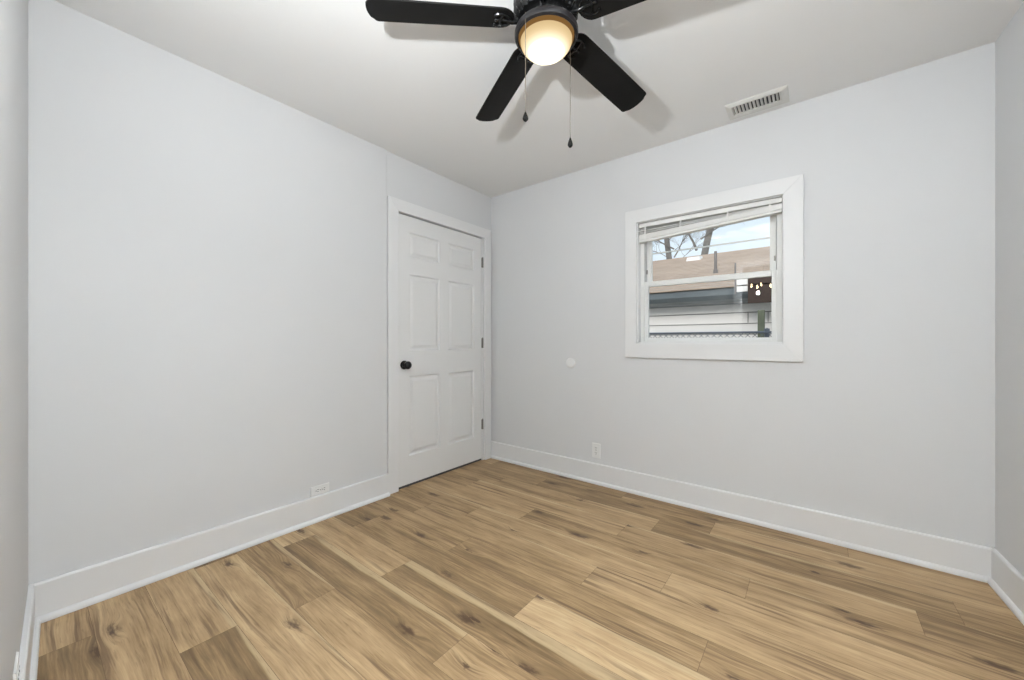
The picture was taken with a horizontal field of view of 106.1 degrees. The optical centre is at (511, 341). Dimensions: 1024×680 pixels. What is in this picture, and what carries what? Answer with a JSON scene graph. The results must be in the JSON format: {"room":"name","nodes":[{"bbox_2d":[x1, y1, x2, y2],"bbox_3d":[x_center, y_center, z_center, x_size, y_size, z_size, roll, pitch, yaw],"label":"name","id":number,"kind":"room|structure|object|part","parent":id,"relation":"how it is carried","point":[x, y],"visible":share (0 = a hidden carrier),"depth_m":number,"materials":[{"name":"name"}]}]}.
{"room":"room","nodes":[
{"label":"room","id":0,"kind":"room"},
{"bbox_2d":[0,0,27,679],"bbox_3d":[-0.701,-0.133,0.400,3.183,2.440,0.140,0,0,40],"label":"wall","id":1,"kind":"structure","parent":0,"point":[13,13],"depth_m":0.99,"materials":[{"name":"paint"}]},
{"bbox_2d":[13,652,19,679],"bbox_3d":[-1.334,0.897,1.037,0.113,0.069,0.008,0,0,41],"label":"wall outlet","id":2,"kind":"object","parent":1,"relation":"attached to","point":[16,672],"visible":1,"depth_m":1.03,"materials":[{"name":"white plastic"}]},
{"bbox_2d":[19,584,40,679],"bbox_3d":[-1.252,1.010,0.983,1.566,0.153,0.031,0,0,40],"label":"baseboard","id":3,"kind":"structure","parent":1,"relation":"attached to","point":[30,639],"depth_m":1.28,"materials":[{"name":"paint"}]},
{"bbox_2d":[28,0,490,584],"bbox_3d":[-1.112,-0.133,2.570,0.172,2.440,3.080,0,0,38],"label":"wall","id":4,"kind":"structure","parent":0,"point":[207,251],"depth_m":1.84,"materials":[{"name":"paint"}]},
{"bbox_2d":[33,474,389,622],"bbox_3d":[-1.353,1.010,2.096,0.031,0.153,1.576,0,0,38],"label":"baseboard","id":5,"kind":"structure","parent":4,"relation":"attached to","point":[55,597],"depth_m":1.84,"materials":[{"name":"paint"}]},
{"bbox_2d":[310,482,328,496],"bbox_3d":[-1.170,0.904,2.349,0.008,0.057,0.113,0,0,38],"label":"wall outlet","id":6,"kind":"object","parent":4,"relation":"attached to","point":[316,490],"visible":1,"depth_m":2.34,"materials":[{"name":"white plastic"}]},
{"bbox_2d":[387,195,490,493],"bbox_3d":[-0.570,0.026,3.187,0.176,2.122,1.103,0,0,38],"label":"door","id":7,"kind":"structure","parent":4,"relation":"in","point":[439,278],"depth_m":3.09,"materials":[{"name":"paint"}]},
{"bbox_3d":[-0.764,0.174,2.828,0.040,0.059,0.059,0,0,38],"label":"knob","id":8,"kind":"part","parent":7,"relation":"part of","materials":[{"name":"black metal"}]},
{"bbox_2d":[37,458,1023,679],"bbox_3d":[-0.619,1.117,-0.102,4.250,0.060,6.622,0,0,38],"label":"floor","id":9,"kind":"structure","parent":0,"point":[489,569],"depth_m":1.58,"materials":[{"name":"brown wood"}]},
{"bbox_2d":[54,0,1023,197],"bbox_3d":[-0.597,-1.413,-0.073,4.350,0.120,6.650,0,0,38],"label":"ceiling","id":10,"kind":"structure","parent":0,"point":[415,92],"depth_m":1.85,"materials":[{"name":"paint"}]},
{"bbox_2d":[365,0,645,147],"bbox_3d":[0.165,-1.054,1.442,1.231,0.598,1.235,0,0,38],"label":"ceiling fan","id":11,"kind":"object","parent":10,"relation":"hanging from","point":[546,31],"visible":1,"depth_m":1.42,"materials":[{"name":"black wood"}]},
{"bbox_3d":[-0.254,-1.189,1.399,0.530,0.006,0.132,-2,13,-6],"label":"blade","id":12,"kind":"part","parent":11,"relation":"part of","materials":[{"name":"black wood"}]},
{"bbox_3d":[-0.030,-1.179,1.792,0.132,0.006,0.530,-14,3,-24],"label":"blade","id":13,"kind":"part","parent":11,"relation":"part of","materials":[{"name":"black wood"}]},
{"bbox_3d":[0.068,-0.989,1.379,0.003,0.353,0.063,0,0,44],"label":"pull chain","id":14,"kind":"part","parent":11,"relation":"part of","materials":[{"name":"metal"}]},
{"bbox_3d":[0.048,-0.793,1.357,0.020,0.037,0.020,0,0,38],"label":"chain pull","id":15,"kind":"part","parent":11,"relation":"part of","materials":[{"name":"black metal"}]},
{"bbox_3d":[0.128,-1.095,1.441,0.192,0.060,0.192,0,0,38],"label":"lamp shade","id":16,"kind":"part","parent":11,"relation":"part of","materials":[{"name":"white glass"}]},
{"bbox_3d":[0.202,-0.981,1.485,0.061,0.368,0.003,0,0,-31],"label":"pull chain","id":17,"kind":"part","parent":11,"relation":"part of","materials":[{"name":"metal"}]},
{"bbox_3d":[0.227,-0.776,1.500,0.020,0.042,0.020,0,0,38],"label":"chain pull","id":18,"kind":"part","parent":11,"relation":"part of","materials":[{"name":"black metal"}]},
{"bbox_3d":[0.412,-1.173,1.700,0.530,0.006,0.132,6,-19,-42],"label":"blade","id":19,"kind":"part","parent":11,"relation":"part of","materials":[{"name":"black wood"}]},
{"bbox_3d":[0.462,-1.188,1.251,0.530,0.006,0.132,2,-14,30],"label":"blade","id":20,"kind":"part","parent":11,"relation":"part of","materials":[{"name":"black wood"}]},
{"bbox_2d":[725,85,788,119],"bbox_3d":[1.391,-1.347,2.188,0.296,0.011,0.182,0,0,38],"label":"ceiling vent","id":21,"kind":"object","parent":10,"relation":"in","point":[778,96],"visible":1,"depth_m":2.17,"materials":[{"name":"metal"}]},
{"bbox_2d":[491,42,994,547],"bbox_3d":[1.099,-0.133,2.686,3.193,2.440,0.140,0,0,38],"label":"wall","id":22,"kind":"structure","parent":0,"point":[887,417],"depth_m":2.12,"materials":[{"name":"paint"}]},
{"bbox_2d":[566,358,574,367],"bbox_3d":[0.469,0.173,3.091,0.084,0.084,0.009,0,0,39],"label":"round cover plate","id":23,"kind":"object","parent":22,"relation":"attached to","point":[570,362],"visible":1,"depth_m":3.09,"materials":[{"name":"white plastic"}]},
{"bbox_2d":[592,442,600,458],"bbox_3d":[0.645,0.837,2.952,0.069,0.113,0.008,0,0,38],"label":"wall outlet","id":24,"kind":"object","parent":22,"relation":"attached to","point":[596,448],"visible":1,"depth_m":2.95,"materials":[{"name":"white plastic"}]},
{"bbox_2d":[625,174,803,361],"bbox_3d":[1.272,-0.411,2.532,1.031,1.051,0.163,0,0,38],"label":"window","id":25,"kind":"structure","parent":22,"relation":"in","point":[786,343],"depth_m":2.37,"materials":[{"name":"paint"}]},
{"bbox_2d":[639,197,781,243],"bbox_3d":[1.251,-0.772,2.512,0.839,0.134,0.050,0,0,38],"label":"window blind","id":26,"kind":"object","parent":25,"relation":"attached to","point":[771,207],"visible":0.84,"depth_m":2.48,"materials":[{"name":"white plastic"}]},
{"bbox_3d":[1.276,-0.217,2.548,0.796,0.424,0.026,0,0,38],"label":"sash","id":27,"kind":"part","parent":25,"relation":"part of","materials":[{"name":"plastic"}]},
{"bbox_3d":[1.289,-0.420,2.562,0.844,0.846,0.080,0,0,38],"label":"frame","id":28,"kind":"part","parent":25,"relation":"part of","materials":[{"name":"plastic"}]},
{"bbox_3d":[1.310,-0.640,2.592,0.788,0.010,0.006,0,0,38],"label":"storm rail","id":29,"kind":"part","parent":25,"relation":"part of","materials":[{"name":"plastic"}]},
{"bbox_3d":[1.296,-0.606,2.572,0.778,0.406,0.026,0,0,38],"label":"sash","id":30,"kind":"part","parent":25,"relation":"part of","materials":[{"name":"plastic"}]},
{"bbox_2d":[491,441,994,582],"bbox_3d":[0.984,1.010,2.668,3.031,0.153,0.031,0,0,38],"label":"baseboard","id":31,"kind":"structure","parent":22,"relation":"attached to","point":[959,558],"depth_m":2.21,"materials":[{"name":"paint"}]},
{"bbox_2d":[995,2,1023,575],"bbox_3d":[1.368,-0.133,0.457,0.140,2.440,3.031,0,0,35],"label":"wall","id":32,"kind":"structure","parent":0,"point":[1009,46],"depth_m":1.63,"materials":[{"name":"paint"}]},
{"bbox_2d":[988,549,1023,624],"bbox_3d":[1.355,1.010,0.588,0.031,0.153,2.831,0,0,35],"label":"baseboard","id":33,"kind":"structure","parent":32,"relation":"attached to","point":[1006,580],"depth_m":1.60,"materials":[{"name":"paint"}]},
{"label":"outside","id":34,"kind":"structure","parent":0,"visible":0},
{"bbox_3d":[17.417,1.687,26.336,55.000,0.300,57.050,0,0,38],"label":"ground","id":35,"kind":"structure","parent":34,"visible":0},
{"bbox_2d":[653,230,711,258],"bbox_3d":[5.004,-4.031,13.172,4.652,11.169,7.093,0,0,-34],"label":"bare tree","id":36,"kind":"object","parent":35,"relation":"on","point":[666,243],"visible":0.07,"depth_m":13.40,"materials":[{"name":"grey plant"}]},
{"bbox_2d":[688,226,724,254],"bbox_3d":[9.121,-5.221,17.902,6.625,13.592,6.485,0,0,28],"label":"bare tree","id":37,"kind":"object","parent":35,"relation":"on","point":[706,237],"visible":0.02,"depth_m":18.17,"materials":[{"name":"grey plant"}]},
{"bbox_2d":[649,246,771,337],"bbox_3d":[5.045,-0.211,8.076,16.600,3.497,7.260,0,0,38],"label":"house","id":38,"kind":"structure","parent":35,"relation":"on","point":[728,305],"depth_m":5.76,"materials":[{"name":"white"}]},
{"bbox_2d":[686,256,702,260],"bbox_3d":[3.907,-1.759,8.244,0.294,0.165,0.298,0,0,38],"label":"roof vent","id":39,"kind":"object","parent":38,"relation":"attached to","point":[698,257],"depth_m":8.13,"materials":[{"name":"white"}]},
{"bbox_3d":[3.040,-0.765,5.085,0.126,0.215,0.038,0,0,38],"label":"porch trim","id":40,"kind":"part","parent":38,"relation":"part of","materials":[{"name":"white"}]},
{"bbox_3d":[3.711,-0.685,4.561,1.572,0.375,0.038,0,0,38],"label":"porch panel","id":41,"kind":"part","parent":38,"relation":"part of","materials":[{"name":"brown wood"}]},
{"bbox_2d":[649,328,771,337],"bbox_3d":[2.051,0.700,4.248,5.204,1.675,0.072,0,0,38],"label":"fence","id":42,"kind":"object","parent":35,"relation":"on","point":[766,331],"visible":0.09,"depth_m":4.09,"materials":[{"name":"metal"}]},
{"bbox_3d":[2.045,-0.093,4.240,5.200,0.024,0.024,0,0,38],"label":"rail","id":43,"kind":"part","parent":42,"relation":"part of","materials":[{"name":"metal"}]},
{"bbox_3d":[2.558,0.700,3.865,0.052,1.675,0.052,0,0,38],"label":"post","id":44,"kind":"part","parent":42,"relation":"part of","materials":[{"name":"metal"}]},
{"bbox_2d":[758,310,764,336],"bbox_3d":[2.993,0.581,4.623,0.069,1.912,0.070,0,0,38],"label":"wooden post","id":45,"kind":"object","parent":35,"relation":"on","point":[761,313],"visible":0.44,"depth_m":4.59,"materials":[{"name":"green wood"}]}
]}

